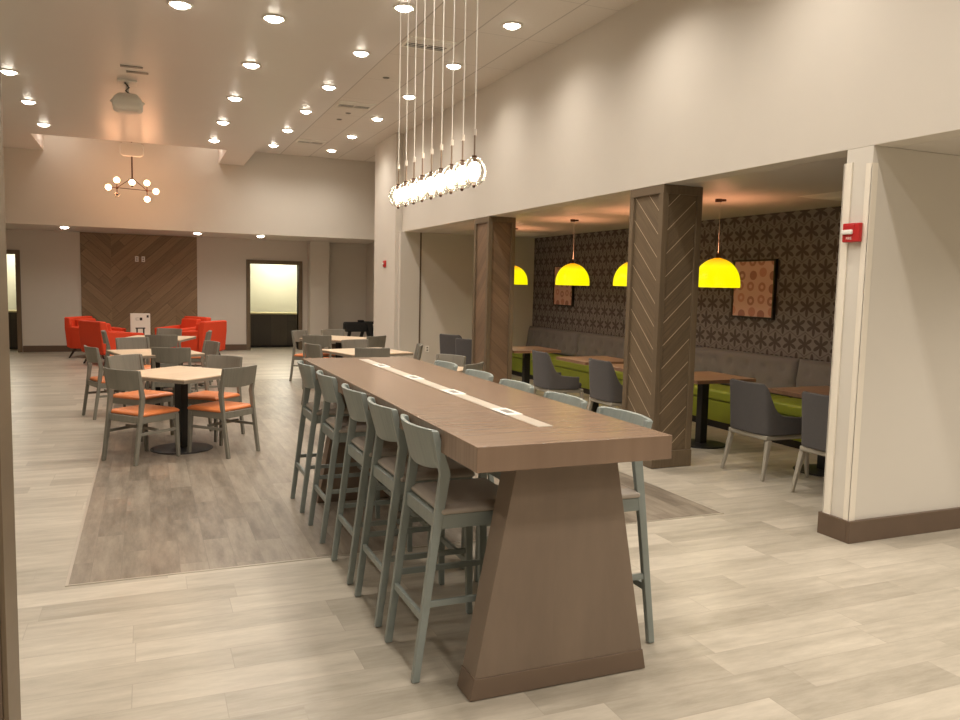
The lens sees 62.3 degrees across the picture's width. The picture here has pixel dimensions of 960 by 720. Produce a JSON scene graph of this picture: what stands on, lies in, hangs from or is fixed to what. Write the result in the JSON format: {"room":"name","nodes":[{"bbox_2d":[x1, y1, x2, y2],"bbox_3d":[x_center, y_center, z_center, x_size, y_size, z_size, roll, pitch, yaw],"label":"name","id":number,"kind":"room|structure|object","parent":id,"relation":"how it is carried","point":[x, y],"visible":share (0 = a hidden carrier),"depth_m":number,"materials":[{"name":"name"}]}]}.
{"room":"eatery","nodes":[
{"label":"eatery","id":0,"kind":"room"},
{"bbox_2d":[6,254,16,309],"bbox_3d":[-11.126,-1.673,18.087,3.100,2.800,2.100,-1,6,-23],"label":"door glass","id":1,"kind":"structure","parent":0,"point":[11,277],"depth_m":19.05,"materials":[{"name":"white glass"}]},
{"bbox_2d":[6,229,366,349],"bbox_3d":[-7.641,-1.541,18.313,10.500,2.655,0.200,-1,6,-23],"label":"wall","id":2,"kind":"structure","parent":0,"point":[50,268],"depth_m":18.72,"materials":[{"name":"paint"}]},
{"bbox_2d":[6,250,22,351],"bbox_3d":[-10.685,-1.271,17.049,1.480,2.210,0.260,-1,6,-23],"label":"door","id":3,"kind":"structure","parent":2,"relation":"in","point":[16,252],"depth_m":17.19,"materials":[{"name":"brown wood"}]},
{"bbox_2d":[23,345,81,351],"bbox_3d":[-9.443,-0.250,17.564,1.160,0.140,0.025,-1,6,-23],"label":"baseboard","id":4,"kind":"structure","parent":2,"relation":"attached to","point":[58,348],"depth_m":17.53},
{"bbox_2d":[80,232,197,348],"bbox_3d":[-7.765,-1.528,18.169,2.440,2.650,0.070,-1,6,-23],"label":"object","id":5,"kind":"object","parent":2,"relation":"attached to","point":[114,286],"visible":0.66,"depth_m":18.09,"materials":[{"name":"wood"}]},
{"bbox_2d":[246,260,302,349],"bbox_3d":[-5.037,-1.339,19.417,1.330,2.170,0.260,-1,6,-23],"label":"door","id":6,"kind":"structure","parent":2,"relation":"in","point":[299,264],"depth_m":19.19,"materials":[{"name":"brown wood"}]},
{"bbox_2d":[3,135,374,239],"bbox_3d":[-6.738,-3.675,16.078,10.500,2.045,0.200,-1,6,-23],"label":"wall","id":7,"kind":"structure","parent":0,"point":[63,183],"depth_m":16.29,"materials":[{"name":"paint"}]},
{"bbox_2d":[6,223,373,243],"bbox_3d":[-7.223,-2.819,17.269,10.500,0.100,2.200,-1,6,-23],"label":"ceiling","id":8,"kind":"structure","parent":0,"point":[8,226],"depth_m":17.44,"materials":[{"name":"paint"}]},
{"bbox_2d":[0,0,384,165],"bbox_3d":[-3.844,-3.229,4.810,7.120,0.530,22.800,-1,6,-23],"label":"ceiling","id":9,"kind":"structure","parent":0,"point":[68,55],"depth_m":8.93,"materials":[{"name":"paint"}]},
{"bbox_2d":[110,79,144,114],"bbox_3d":[-4.360,-3.253,9.821,0.390,0.366,0.327,-1,6,-23],"label":"projector","id":10,"kind":"object","parent":9,"relation":"hanging from","point":[128,103],"visible":1,"depth_m":9.71,"materials":[{"name":"white plastic"}]},
{"bbox_2d":[166,0,192,9],"bbox_3d":[-2.642,-3.117,6.994,0.224,0.040,0.224,-1,6,-23],"label":"recessed light","id":11,"kind":"object","parent":9,"relation":"in","point":[178,4],"visible":1,"depth_m":6.95,"materials":[{"name":"beige"}]},
{"bbox_2d":[262,14,286,22],"bbox_3d":[-1.895,-3.128,7.307,0.224,0.040,0.224,-1,6,-23],"label":"recessed light","id":12,"kind":"object","parent":9,"relation":"in","point":[273,18],"visible":1,"depth_m":7.26,"materials":[{"name":"beige"}]},
{"bbox_2d":[389,0,486,208],"bbox_3d":[-0.272,-2.067,4.714,0.140,2.202,1.700,-1,6,-23],"label":"chandelier","id":13,"kind":"object","parent":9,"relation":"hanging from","point":[461,174],"visible":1,"depth_m":4.71,"materials":[{"name":"clear glass"}]},
{"bbox_2d":[250,264,296,311],"bbox_3d":[-5.477,-1.761,20.453,2.950,2.800,2.100,-1,6,-23],"label":"wall","id":14,"kind":"structure","parent":0,"point":[273,287],"depth_m":21.43,"materials":[{"name":"beige paint"}]},
{"bbox_2d":[307,241,329,348],"bbox_3d":[-3.979,-1.568,19.523,0.470,2.655,0.400,-1,6,-23],"label":"wall","id":15,"kind":"structure","parent":0,"point":[318,252],"depth_m":19.36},
{"bbox_2d":[256,0,443,153],"bbox_3d":[-0.232,-3.375,6.368,0.750,0.100,22.900,-1,6,-23],"label":"ceiling","id":16,"kind":"structure","parent":0,"point":[380,34],"depth_m":9.91,"materials":[{"name":"paint"}]},
{"bbox_2d":[366,243,373,336],"bbox_3d":[-1.961,-2.254,18.122,0.150,4.370,4.400,-1,6,-23],"label":"wall","id":17,"kind":"structure","parent":0,"point":[370,247],"depth_m":19.81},
{"bbox_2d":[373,133,402,356],"bbox_3d":[-1.315,-1.983,15.349,1.110,4.370,1.440,-1,6,-23],"label":"wall column","id":18,"kind":"structure","parent":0,"point":[388,219],"depth_m":14.92,"materials":[{"name":"paint"}]},
{"bbox_2d":[281,0,637,161],"bbox_3d":[1.280,-3.399,7.002,2.530,0.100,22.900,-1,6,-23],"label":"ceiling","id":19,"kind":"structure","parent":0,"point":[547,24],"depth_m":9.76,"materials":[{"name":"paint"}]},
{"bbox_2d":[335,100,375,109],"bbox_3d":[-1.905,-3.886,12.117,0.540,0.014,0.400,-1,6,-23],"label":"ceiling vent","id":20,"kind":"object","parent":19,"relation":"in","point":[347,104],"visible":1,"depth_m":12.09,"materials":[{"name":"white metal"}]},
{"bbox_2d":[401,36,456,52],"bbox_3d":[-0.586,-3.567,8.979,0.540,0.014,0.400,-1,6,-23],"label":"ceiling vent","id":21,"kind":"object","parent":19,"relation":"in","point":[412,40],"visible":0.81,"depth_m":8.95,"materials":[{"name":"white metal"}]},
{"bbox_2d":[397,232,534,363],"bbox_3d":[-0.173,-1.047,15.064,2.850,2.610,0.140,-1,6,-23],"label":"wall","id":22,"kind":"structure","parent":0,"point":[447,260],"depth_m":14.74,"materials":[{"name":"paint"}]},
{"bbox_2d":[419,232,421,359],"bbox_3d":[-1.104,-1.025,14.590,0.025,2.610,0.015,-1,6,-23],"label":"trim","id":23,"kind":"structure","parent":22,"relation":"attached to","point":[420,232],"depth_m":14.56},
{"bbox_2d":[9,347,959,719],"bbox_3d":[-2.036,0.826,9.034,13.600,0.103,28.400,-1,6,-23],"label":"floor","id":24,"kind":"structure","parent":0,"point":[759,613],"depth_m":4.26,"materials":[{"name":"beige wood"}]},
{"bbox_2d":[0,65,20,719],"bbox_3d":[-1.675,-0.631,2.228,0.550,4.070,0.240,-1,6,-23],"label":"wall","id":25,"kind":"structure","parent":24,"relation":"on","point":[10,699],"depth_m":2.41,"materials":[{"name":"paint"}]},
{"bbox_2d":[8,310,17,348],"bbox_3d":[-11.032,-0.689,17.900,1.900,0.880,0.540,-1,6,-23],"label":"countertop","id":26,"kind":"structure","parent":24,"relation":"on","point":[12,314],"depth_m":17.87,"materials":[{"name":"wood"}]},
{"bbox_2d":[64,316,125,358],"bbox_3d":[-8.022,-0.480,16.582,0.890,0.837,0.800,2,5,7],"label":"armchair","id":27,"kind":"object","parent":24,"relation":"on","point":[71,323],"visible":0.36,"depth_m":16.23,"materials":[{"name":"red fabric"}]},
{"bbox_2d":[76,318,95,326],"bbox_3d":[-8.207,-0.699,16.586,0.169,0.330,0.540,2,5,7],"label":"cushion","id":28,"kind":"object","parent":27,"relation":"on","point":[77,319],"depth_m":16.49,"materials":[{"name":"red fabric"}]},
{"bbox_2d":[82,345,136,419],"bbox_3d":[-4.449,0.249,9.527,0.511,0.844,0.451,-4,7,-43],"label":"dining chair","id":29,"kind":"object","parent":24,"relation":"on","point":[92,354],"visible":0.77,"depth_m":9.29,"materials":[{"name":"beige wood"}]},
{"bbox_2d":[78,320,143,365],"bbox_3d":[-7.140,-0.349,15.387,0.800,0.837,0.891,5,6,35],"label":"armchair","id":30,"kind":"object","parent":24,"relation":"on","point":[90,334],"visible":0.48,"depth_m":15.00,"materials":[{"name":"red fabric"}]},
{"bbox_2d":[115,337,160,392],"bbox_3d":[-4.649,0.126,10.813,0.451,0.844,0.511,-4,7,-45],"label":"dining chair","id":31,"kind":"object","parent":24,"relation":"on","point":[125,342],"visible":0.38,"depth_m":10.95,"materials":[{"name":"beige wood"}]},
{"bbox_2d":[106,354,173,441],"bbox_3d":[-3.573,0.381,8.326,0.511,0.844,0.451,4,6,23],"label":"dining chair","id":32,"kind":"object","parent":24,"relation":"on","point":[134,362],"visible":0.43,"depth_m":8.30,"materials":[{"name":"beige wood"}]},
{"bbox_2d":[101,368,179,465],"bbox_3d":[-3.116,0.487,7.288,0.451,0.844,0.511,4,6,26],"label":"dining chair","id":33,"kind":"object","parent":24,"relation":"on","point":[121,380],"visible":1,"depth_m":7.16,"materials":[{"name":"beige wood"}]},
{"bbox_2d":[106,349,204,405],"bbox_3d":[-4.048,0.270,9.908,0.920,0.752,0.920,-3,7,-38],"label":"pedestal table","id":34,"kind":"object","parent":24,"relation":"on","point":[146,353],"visible":0.16,"depth_m":9.79,"materials":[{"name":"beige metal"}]},
{"bbox_2d":[145,335,177,366],"bbox_3d":[-4.727,0.033,11.803,0.451,0.844,0.511,-1,6,-21],"label":"dining chair","id":35,"kind":"object","parent":24,"relation":"on","point":[165,341],"visible":0.34,"depth_m":11.58,"materials":[{"name":"beige wood"}]},
{"bbox_2d":[143,328,181,364],"bbox_3d":[-5.179,-0.084,12.965,0.451,0.844,0.511,2,5,11],"label":"dining chair","id":36,"kind":"object","parent":24,"relation":"on","point":[160,331],"visible":0.21,"depth_m":13.15,"materials":[{"name":"beige wood"}]},
{"bbox_2d":[151,347,197,409],"bbox_3d":[-3.724,0.251,9.697,0.451,0.844,0.511,0,5,-9],"label":"dining chair","id":37,"kind":"object","parent":24,"relation":"on","point":[163,355],"visible":0.54,"depth_m":9.46,"materials":[{"name":"beige wood"}]},
{"bbox_2d":[136,366,221,454],"bbox_3d":[-2.917,0.494,7.758,0.920,0.752,0.920,3,6,22],"label":"pedestal table","id":38,"kind":"object","parent":24,"relation":"on","point":[181,376],"visible":0.8,"depth_m":7.71,"materials":[{"name":"laminate"}]},
{"bbox_2d":[155,316,210,334],"bbox_3d":[-6.532,-0.528,17.477,0.800,0.837,0.891,5,6,32],"label":"armchair","id":39,"kind":"object","parent":24,"relation":"on","point":[188,322],"visible":0.12,"depth_m":17.56,"materials":[{"name":"red fabric"}]},
{"bbox_2d":[181,318,200,327],"bbox_3d":[-6.425,-0.753,17.619,0.540,0.330,0.169,5,6,32],"label":"cushion","id":40,"kind":"object","parent":39,"relation":"on","point":[186,322],"depth_m":17.58,"materials":[{"name":"red fabric"}]},
{"bbox_2d":[178,330,212,384],"bbox_3d":[-4.539,-0.042,12.665,0.511,0.844,0.451,0,5,-15],"label":"dining chair","id":41,"kind":"object","parent":24,"relation":"on","point":[209,333],"visible":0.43,"depth_m":12.50,"materials":[{"name":"beige wood"}]},
{"bbox_2d":[172,340,219,404],"bbox_3d":[-3.707,0.184,10.426,0.511,0.844,0.451,-4,7,-43],"label":"dining chair","id":42,"kind":"object","parent":24,"relation":"on","point":[209,347],"visible":0.31,"depth_m":10.54,"materials":[{"name":"beige wood"}]},
{"bbox_2d":[170,320,226,354],"bbox_3d":[-5.771,-0.394,16.207,0.890,0.837,0.800,3,5,15],"label":"armchair","id":43,"kind":"object","parent":24,"relation":"on","point":[218,328],"visible":0.47,"depth_m":15.83,"materials":[{"name":"red fabric"}]},
{"bbox_2d":[188,355,244,441],"bbox_3d":[-2.825,0.391,8.402,0.451,0.844,0.511,3,6,18],"label":"dining chair","id":44,"kind":"object","parent":24,"relation":"on","point":[212,361],"visible":0.53,"depth_m":8.49,"materials":[{"name":"beige wood"}]},
{"bbox_2d":[187,365,259,458],"bbox_3d":[-2.461,0.469,7.637,0.511,0.844,0.451,4,6,25],"label":"dining chair","id":45,"kind":"object","parent":24,"relation":"on","point":[238,376],"visible":1,"depth_m":7.52,"materials":[{"name":"beige wood"}]},
{"bbox_2d":[250,312,296,346],"bbox_3d":[-5.384,-0.778,20.266,1.750,0.880,0.540,-1,6,-23],"label":"countertop","id":46,"kind":"structure","parent":24,"relation":"on","point":[267,329],"depth_m":20.08,"materials":[{"name":"wood"}]},
{"bbox_2d":[289,330,328,380],"bbox_3d":[-2.873,-0.069,13.368,0.511,0.844,0.451,3,6,19],"label":"dining chair","id":47,"kind":"object","parent":24,"relation":"on","point":[296,334],"visible":0.52,"depth_m":13.25,"materials":[{"name":"beige wood"}]},
{"bbox_2d":[301,343,322,404],"bbox_3d":[-2.084,0.195,10.713,0.511,0.844,0.451,-3,7,-39],"label":"dining chair","id":48,"kind":"object","parent":24,"relation":"on","point":[311,350],"visible":0.32,"depth_m":10.48,"materials":[{"name":"beige wood"}]},
{"bbox_2d":[302,335,333,388],"bbox_3d":[-2.546,0.015,12.544,0.451,0.844,0.511,1,5,-3],"label":"dining chair","id":49,"kind":"object","parent":24,"relation":"on","point":[323,340],"visible":0.3,"depth_m":12.29,"materials":[{"name":"beige wood"}]},
{"bbox_2d":[290,360,368,512],"bbox_3d":[-1.129,0.546,5.944,0.504,1.063,0.441,-1,6,-23],"label":"bar stool","id":50,"kind":"object","parent":24,"relation":"on","point":[312,411],"visible":0.7,"depth_m":5.74,"materials":[{"name":"grey wood"}]},
{"bbox_2d":[300,335,366,357],"bbox_3d":[-2.336,0.009,13.162,0.920,0.752,0.920,3,6,22],"label":"pedestal table","id":51,"kind":"object","parent":24,"relation":"on","point":[337,339],"visible":0.16,"depth_m":13.10,"materials":[{"name":"beige wood"}]},
{"bbox_2d":[321,329,350,357],"bbox_3d":[-2.475,-0.099,13.796,0.451,0.844,0.511,-2,6,-35],"label":"dining chair","id":52,"kind":"object","parent":24,"relation":"on","point":[336,332],"visible":0.27,"depth_m":13.95,"materials":[{"name":"beige wood"}]},
{"bbox_2d":[308,370,396,543],"bbox_3d":[-0.852,0.614,5.283,0.504,1.063,0.441,-1,6,-23],"label":"bar stool","id":53,"kind":"object","parent":24,"relation":"on","point":[335,428],"visible":0.65,"depth_m":5.09,"materials":[{"name":"grey wood"}]},
{"bbox_2d":[341,339,368,357],"bbox_3d":[-1.689,0.142,11.384,0.451,0.844,0.511,-3,7,-41],"label":"dining chair","id":54,"kind":"object","parent":24,"relation":"on","point":[352,343],"visible":0.26,"depth_m":11.53,"materials":[{"name":"beige wood"}]},
{"bbox_2d":[343,320,373,336],"bbox_3d":[-2.911,-0.584,19.309,0.806,0.777,0.300,-1,6,-23],"label":"frame","id":55,"kind":"object","parent":24,"relation":"on","point":[362,326],"visible":0.76,"depth_m":19.18,"materials":[{"name":"black plastic"}]},
{"bbox_2d":[322,347,412,357],"bbox_3d":[-1.542,0.252,10.731,0.920,0.752,0.920,-3,7,-38],"label":"pedestal table","id":56,"kind":"object","parent":24,"relation":"on","point":[347,352],"visible":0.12,"depth_m":10.54,"materials":[{"name":"beige wood"}]},
{"bbox_2d":[355,348,389,357],"bbox_3d":[-1.405,0.246,10.323,0.451,0.844,0.511,0,5,-9],"label":"dining chair","id":57,"kind":"object","parent":24,"relation":"on","point":[359,352],"visible":0.19,"depth_m":10.06,"materials":[{"name":"beige wood"}]},
{"bbox_2d":[366,335,385,347],"bbox_3d":[-1.795,0.029,12.579,0.511,0.844,0.451,5,6,32],"label":"dining chair","id":58,"kind":"object","parent":24,"relation":"on","point":[374,341],"visible":0.34,"depth_m":12.39,"materials":[{"name":"beige wood"}]},
{"bbox_2d":[331,383,433,584],"bbox_3d":[-0.566,0.683,4.604,0.504,1.063,0.441,-1,6,-23],"label":"bar stool","id":59,"kind":"object","parent":24,"relation":"on","point":[360,449],"visible":0.67,"depth_m":4.43,"materials":[{"name":"grey wood"}]},
{"bbox_2d":[65,378,723,586],"bbox_3d":[-1.952,0.765,9.271,4.390,0.024,9.090,-1,6,-23],"label":"trim","id":60,"kind":"structure","parent":24,"relation":"on","point":[91,489],"depth_m":4.80,"materials":[{"name":"metal"}]},
{"bbox_2d":[354,397,474,626],"bbox_3d":[-0.342,0.737,4.072,0.504,1.063,0.441,-1,6,-23],"label":"bar stool","id":61,"kind":"object","parent":24,"relation":"on","point":[385,419],"visible":0.82,"depth_m":3.94,"materials":[{"name":"grey wood"}]},
{"bbox_2d":[398,360,457,510],"bbox_3d":[-0.431,0.553,6.042,0.504,1.063,0.441,-1,6,-23],"label":"bar stool","id":62,"kind":"object","parent":24,"relation":"on","point":[449,365],"visible":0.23,"depth_m":6.07,"materials":[{"name":"grey wood"}]},
{"bbox_2d":[384,414,497,682],"bbox_3d":[-0.118,0.791,3.539,0.504,1.063,0.441,-1,6,-23],"label":"bar stool","id":63,"kind":"object","parent":24,"relation":"on","point":[459,503],"visible":0.79,"depth_m":3.36,"materials":[{"name":"grey wood"}]},
{"bbox_2d":[439,334,461,354],"bbox_3d":[-0.350,-0.010,13.292,0.556,0.856,0.548,6,7,39],"label":"upholstered chair","id":64,"kind":"object","parent":24,"relation":"on","point":[447,342],"visible":0.26,"depth_m":13.08,"materials":[{"name":"grey fabric"}]},
{"bbox_2d":[436,354,465,366],"bbox_3d":[-0.476,0.372,9.190,0.451,0.844,0.511,6,7,40],"label":"dining chair","id":65,"kind":"object","parent":24,"relation":"on","point":[460,360],"visible":0.17,"depth_m":9.32,"materials":[{"name":"beige wood"}]},
{"bbox_2d":[427,369,493,537],"bbox_3d":[-0.177,0.615,5.436,0.504,1.063,0.441,-1,6,-23],"label":"bar stool","id":66,"kind":"object","parent":24,"relation":"on","point":[484,375],"visible":0.09,"depth_m":5.47,"materials":[{"name":"grey wood"}]},
{"bbox_2d":[455,338,471,364],"bbox_3d":[-0.055,0.090,12.282,0.556,0.856,0.548,6,7,39],"label":"upholstered chair","id":67,"kind":"object","parent":24,"relation":"on","point":[463,347],"visible":0.18,"depth_m":12.07,"materials":[{"name":"grey fabric"}]},
{"bbox_2d":[302,357,671,701],"bbox_3d":[-0.292,0.672,4.723,0.892,1.073,3.530,-1,6,-23],"label":"bar table","id":68,"kind":"object","parent":24,"relation":"on","point":[555,604],"visible":0.81,"depth_m":3.28,"materials":[{"name":"brown wood"}]},
{"bbox_2d":[490,408,522,414],"bbox_3d":[0.122,0.240,3.704,0.084,0.004,0.190,-1,6,-23],"label":"outlet","id":69,"kind":"object","parent":68,"relation":"attached to","point":[500,411],"depth_m":3.69,"materials":[{"name":"white plastic"}]},
{"bbox_2d":[471,216,515,383],"bbox_3d":[0.178,-0.685,11.217,0.417,2.604,0.532,-1,6,-23],"label":"pillar","id":70,"kind":"structure","parent":24,"relation":"on","point":[494,237],"depth_m":11.01,"materials":[{"name":"brown wood"}]},
{"bbox_2d":[461,379,533,568],"bbox_3d":[0.055,0.671,4.886,0.504,1.063,0.441,-1,6,-23],"label":"bar stool","id":71,"kind":"object","parent":24,"relation":"on","point":[519,385],"visible":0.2,"depth_m":4.91,"materials":[{"name":"grey wood"}]},
{"bbox_2d":[474,391,587,581],"bbox_3d":[0.294,0.729,4.317,0.504,1.063,0.441,-1,6,-23],"label":"bar stool","id":72,"kind":"object","parent":24,"relation":"on","point":[572,400],"visible":0.19,"depth_m":4.40,"materials":[{"name":"grey wood"}]},
{"bbox_2d":[512,346,560,383],"bbox_3d":[0.687,0.199,11.880,0.760,0.747,0.760,-1,6,-23],"label":"pedestal table","id":73,"kind":"object","parent":24,"relation":"on","point":[526,350],"visible":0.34,"depth_m":11.82,"materials":[{"name":"wood"}]},
{"bbox_2d":[512,326,580,379],"bbox_3d":[1.117,-0.114,14.524,0.605,0.910,1.968,-1,6,-23],"label":"banquette","id":74,"kind":"object","parent":24,"relation":"on","point":[567,341],"visible":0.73,"depth_m":14.46,"materials":[{"name":"fabric"}]},
{"bbox_2d":[526,326,580,355],"bbox_3d":[1.327,-0.351,14.588,0.161,0.440,1.968,-1,6,-23],"label":"cushion","id":75,"kind":"object","parent":74,"relation":"on","point":[567,341],"depth_m":14.38,"materials":[{"name":"grey fabric"}]},
{"bbox_2d":[532,350,583,398],"bbox_3d":[0.972,0.311,10.139,0.548,0.856,0.556,-1,6,-20],"label":"upholstered chair","id":76,"kind":"object","parent":24,"relation":"on","point":[546,378],"visible":0.88,"depth_m":9.90,"materials":[{"name":"grey fabric"}]},
{"bbox_2d":[553,332,624,394],"bbox_3d":[1.981,0.096,12.469,0.605,0.910,2.488,-1,6,-23],"label":"banquette","id":77,"kind":"object","parent":24,"relation":"on","point":[590,344],"visible":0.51,"depth_m":12.86,"materials":[{"name":"fabric"}]},
{"bbox_2d":[576,332,624,358],"bbox_3d":[2.191,-0.141,12.533,0.161,0.440,2.488,-1,6,-23],"label":"cushion","id":78,"kind":"object","parent":77,"relation":"on","point":[590,344],"depth_m":12.96,"materials":[{"name":"grey fabric"}]},
{"bbox_2d":[556,356,623,411],"bbox_3d":[1.498,0.358,10.364,0.760,0.747,0.760,-1,6,-23],"label":"pedestal table","id":79,"kind":"object","parent":24,"relation":"on","point":[584,360],"visible":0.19,"depth_m":10.33,"materials":[{"name":"wood"}]},
{"bbox_2d":[587,358,622,410],"bbox_3d":[1.568,0.418,9.135,0.548,0.856,0.556,-1,6,-23],"label":"upholstered chair","id":80,"kind":"object","parent":24,"relation":"on","point":[605,387],"visible":0.67,"depth_m":8.91,"materials":[{"name":"grey fabric"}]},
{"bbox_2d":[596,406,653,642],"bbox_3d":[0.518,0.783,3.784,0.504,1.063,0.441,-1,6,-23],"label":"bar stool","id":81,"kind":"object","parent":24,"relation":"on","point":[633,499],"visible":0.36,"depth_m":3.67,"materials":[{"name":"grey wood"}]},
{"bbox_2d":[622,184,702,468],"bbox_3d":[1.720,-0.315,7.588,0.447,2.604,0.552,-1,6,-23],"label":"pillar","id":82,"kind":"structure","parent":24,"relation":"on","point":[665,220],"depth_m":7.39,"materials":[{"name":"brown wood"}]},
{"bbox_2d":[691,371,755,448],"bbox_3d":[2.410,0.541,8.608,0.760,0.747,0.760,-1,6,-23],"label":"pedestal table","id":83,"kind":"object","parent":24,"relation":"on","point":[703,379],"visible":0.73,"depth_m":8.56,"materials":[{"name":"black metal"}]},
{"bbox_2d":[692,346,799,430],"bbox_3d":[2.944,0.329,10.179,0.605,0.910,2.478,-1,6,-23],"label":"banquette","id":84,"kind":"object","parent":24,"relation":"on","point":[773,371],"visible":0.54,"depth_m":9.67,"materials":[{"name":"fabric"}]},
{"bbox_2d":[694,346,799,396],"bbox_3d":[3.154,0.092,10.243,0.161,0.440,2.478,-1,6,-23],"label":"cushion","id":85,"kind":"object","parent":84,"relation":"on","point":[773,371],"depth_m":9.72,"materials":[{"name":"grey fabric"}]},
{"bbox_2d":[720,379,808,480],"bbox_3d":[2.626,0.612,7.290,0.548,0.856,0.556,-1,6,-23],"label":"upholstered chair","id":86,"kind":"object","parent":24,"relation":"on","point":[753,412],"visible":0.97,"depth_m":7.07,"materials":[{"name":"grey fabric"}]},
{"bbox_2d":[768,386,829,476],"bbox_3d":[3.234,0.669,7.421,0.760,0.747,0.760,-1,6,-23],"label":"pedestal table","id":87,"kind":"object","parent":24,"relation":"on","point":[818,469],"visible":0.35,"depth_m":7.43,"materials":[{"name":"brown wood"}]},
{"bbox_2d":[772,359,831,448],"bbox_3d":[3.903,0.561,7.898,0.605,0.910,2.468,-1,6,-23],"label":"banquette","id":88,"kind":"object","parent":24,"relation":"on","point":[810,372],"visible":0.12,"depth_m":8.72,"materials":[{"name":"fabric"}]},
{"bbox_2d":[793,359,831,398],"bbox_3d":[4.113,0.324,7.962,0.161,0.440,2.468,-1,6,-23],"label":"cushion","id":89,"kind":"object","parent":88,"relation":"on","point":[810,372],"depth_m":8.83,"materials":[{"name":"grey fabric"}]},
{"bbox_2d":[790,391,828,491],"bbox_3d":[2.961,0.696,6.468,0.548,0.856,0.556,-1,6,-26],"label":"upholstered chair","id":90,"kind":"object","parent":24,"relation":"on","point":[815,407],"visible":0.38,"depth_m":6.43,"materials":[{"name":"grey fabric"}]},
{"bbox_3d":[-7.199,-0.294,16.969,0.720,0.440,0.720,-1,6,-23],"label":"coffee table","id":91,"kind":"object","parent":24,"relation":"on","visible":0},
{"bbox_2d":[130,313,149,334],"bbox_3d":[-7.196,-0.743,16.815,0.380,0.480,0.202,-1,6,-27],"label":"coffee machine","id":92,"kind":"object","parent":91,"relation":"on","point":[139,322],"visible":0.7,"depth_m":16.73,"materials":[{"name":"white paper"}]},
{"bbox_2d":[402,0,959,231],"bbox_3d":[2.395,-2.310,5.598,0.190,1.760,19.260,-1,6,-23],"label":"wall","id":93,"kind":"structure","parent":0,"point":[654,92],"depth_m":6.74,"materials":[{"name":"paint"}]},
{"bbox_2d":[532,206,841,398],"bbox_3d":[3.007,-0.597,10.983,0.150,2.610,9.890,-1,6,-23],"label":"wall","id":94,"kind":"structure","parent":0,"point":[805,243],"depth_m":10.07,"materials":[{"name":"paper"}]},
{"bbox_2d":[552,266,574,306],"bbox_3d":[1.504,-1.334,14.290,0.044,0.720,0.720,-1,6,-23],"label":"framed print","id":95,"kind":"object","parent":94,"relation":"attached to","point":[563,295],"visible":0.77,"depth_m":14.34},
{"bbox_2d":[730,259,777,319],"bbox_3d":[3.383,-0.878,9.821,0.044,0.720,0.740,-1,6,-23],"label":"framed print","id":96,"kind":"object","parent":94,"relation":"attached to","point":[755,297],"visible":1,"depth_m":9.77},
{"bbox_2d":[418,148,957,237],"bbox_3d":[1.909,-1.929,10.385,2.600,0.100,9.890,-1,6,-23],"label":"ceiling","id":97,"kind":"structure","parent":0,"point":[777,190],"depth_m":8.57,"materials":[{"name":"paint"}]},
{"bbox_2d":[514,228,527,284],"bbox_3d":[0.549,-1.686,12.916,0.476,0.910,0.476,-1,6,-23],"label":"pendant","id":98,"kind":"object","parent":97,"relation":"hanging from","point":[520,278],"visible":0.36,"depth_m":12.77,"materials":[{"name":"yellow"}]},
{"bbox_2d":[555,219,588,285],"bbox_3d":[1.302,-1.499,11.073,0.476,0.910,0.476,-1,6,-23],"label":"pendant","id":99,"kind":"object","parent":97,"relation":"hanging from","point":[572,273],"visible":1,"depth_m":10.93,"materials":[{"name":"yellow"}]},
{"bbox_2d":[613,262,627,285],"bbox_3d":[1.881,-1.358,9.696,0.476,0.910,0.476,-1,6,-23],"label":"pendant","id":100,"kind":"object","parent":97,"relation":"hanging from","point":[620,277],"visible":0.17,"depth_m":9.60,"materials":[{"name":"yellow"}]},
{"bbox_2d":[698,199,739,287],"bbox_3d":[2.483,-1.212,8.264,0.476,0.910,0.476,-1,6,-23],"label":"pendant","id":101,"kind":"object","parent":97,"relation":"hanging from","point":[717,272],"visible":0.94,"depth_m":8.12,"materials":[{"name":"glass"}]},
{"bbox_2d":[798,191,841,200],"bbox_3d":[3.528,-1.578,7.697,0.596,0.030,0.596,-1,6,-23],"label":"ceiling vent","id":102,"kind":"object","parent":97,"relation":"in","point":[837,196],"visible":0.32,"depth_m":7.66,"materials":[{"name":"white metal"}]},
{"bbox_2d":[831,145,959,519],"bbox_3d":[4.338,-0.115,6.089,4.090,2.610,0.210,-1,6,-23],"label":"wall","id":103,"kind":"structure","parent":0,"point":[909,462],"depth_m":5.37,"materials":[{"name":"paint"}]},
{"bbox_2d":[822,162,878,520],"bbox_3d":[2.467,-0.116,5.302,0.050,2.370,0.230,-1,6,-23],"label":"trim","id":104,"kind":"structure","parent":103,"relation":"attached to","point":[871,177],"depth_m":5.27,"materials":[{"name":"paint"}]},
{"bbox_2d":[841,222,862,242],"bbox_3d":[2.438,-0.837,5.213,0.049,0.124,0.136,-1,6,-23],"label":"fire alarm","id":105,"kind":"object","parent":103,"relation":"attached to","point":[851,232],"visible":1,"depth_m":5.19,"materials":[{"name":"red plastic"}]},
{"bbox_2d":[817,507,959,543],"bbox_3d":[4.253,1.110,6.178,4.015,0.150,0.270,-1,6,-23],"label":"baseboard","id":106,"kind":"structure","parent":103,"relation":"attached to","point":[885,527],"depth_m":5.45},
{"bbox_2d":[897,136,959,155],"bbox_3d":[6.238,-1.034,1.766,3.900,0.100,9.020,-1,6,-23],"label":"ceiling","id":107,"kind":"structure","parent":0,"point":[951,146],"depth_m":5.10,"materials":[{"name":"paint"}]},
{"bbox_3d":[-6.523,-4.541,14.936,3.200,0.100,1.900,-1,6,-23],"label":"ceiling","id":108,"kind":"structure","parent":0,"visible":0},
{"bbox_2d":[105,142,158,201],"bbox_3d":[-6.616,-3.770,15.084,0.952,1.466,0.410,-1,6,-23],"label":"globe chandelier","id":109,"kind":"object","parent":108,"relation":"hanging from","point":[129,149],"visible":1,"depth_m":15.18,"materials":[{"name":"white glass"}]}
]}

